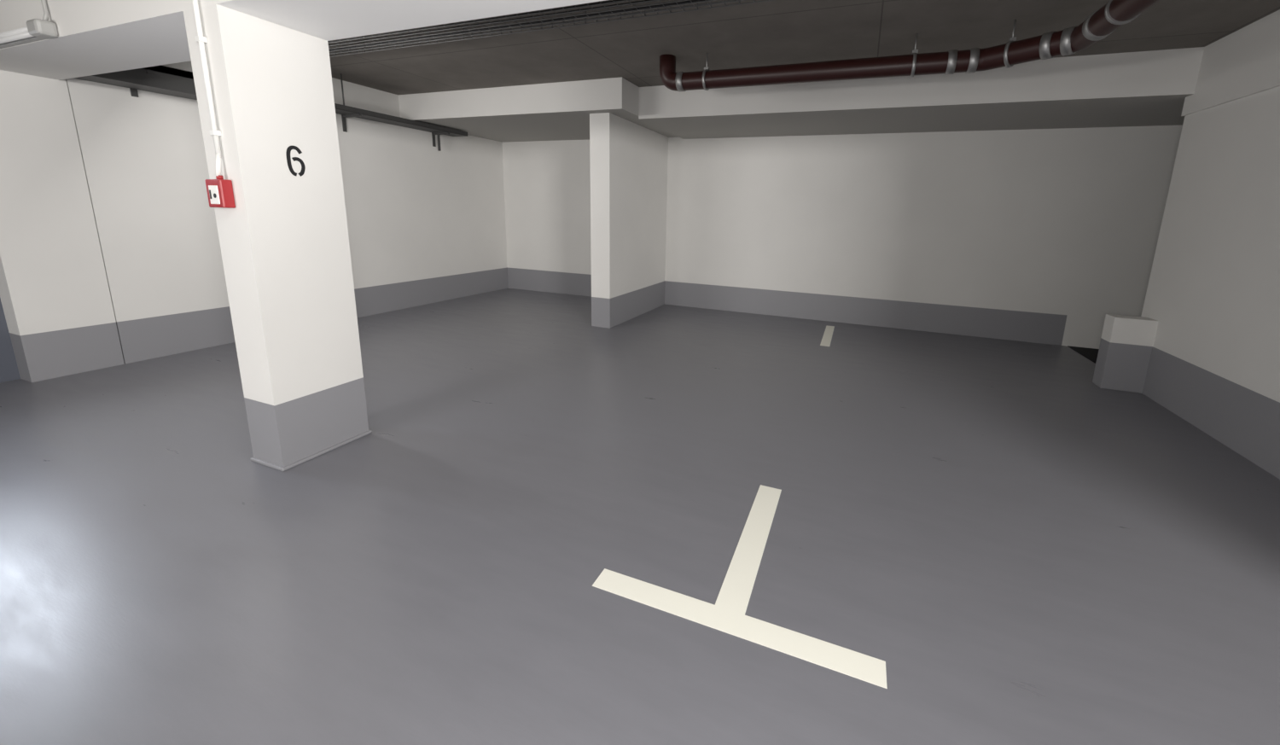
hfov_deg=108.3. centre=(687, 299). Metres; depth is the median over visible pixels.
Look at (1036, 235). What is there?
wall
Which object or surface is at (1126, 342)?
block
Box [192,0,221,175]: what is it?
conduit
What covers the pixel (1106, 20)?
pipe
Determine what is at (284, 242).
column
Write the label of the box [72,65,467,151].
cable tray
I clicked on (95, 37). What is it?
beam
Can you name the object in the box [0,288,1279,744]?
floor
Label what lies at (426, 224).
wall
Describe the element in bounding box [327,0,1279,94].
ceiling
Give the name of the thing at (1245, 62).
beam
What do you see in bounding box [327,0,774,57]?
cable tray
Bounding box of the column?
[183,4,372,471]
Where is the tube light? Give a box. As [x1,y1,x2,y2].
[0,0,58,48]
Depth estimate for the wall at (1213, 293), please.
3.41 m
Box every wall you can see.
[65,60,508,363]
[501,125,1182,349]
[589,112,668,328]
[1141,86,1279,479]
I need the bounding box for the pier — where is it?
[0,69,124,382]
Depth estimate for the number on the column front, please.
2.51 m
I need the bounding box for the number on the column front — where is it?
[285,145,305,176]
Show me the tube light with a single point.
(36, 29)
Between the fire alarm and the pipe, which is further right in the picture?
the pipe
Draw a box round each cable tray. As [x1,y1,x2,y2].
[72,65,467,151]
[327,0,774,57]
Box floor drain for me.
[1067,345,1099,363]
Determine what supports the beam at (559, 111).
attached to the ceiling
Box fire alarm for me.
[204,174,235,208]
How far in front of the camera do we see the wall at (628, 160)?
6.12 m
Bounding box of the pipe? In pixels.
[659,0,1159,92]
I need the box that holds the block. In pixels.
[1092,314,1158,393]
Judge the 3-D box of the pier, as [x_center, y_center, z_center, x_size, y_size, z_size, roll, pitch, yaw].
[-5.288,-0.848,3.719,0.300,2.974,0.506,6,11,20]
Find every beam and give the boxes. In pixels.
[0,0,605,80]
[398,76,677,142]
[638,46,1204,139]
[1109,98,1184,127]
[1181,9,1279,116]
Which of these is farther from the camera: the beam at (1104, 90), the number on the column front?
the beam at (1104, 90)

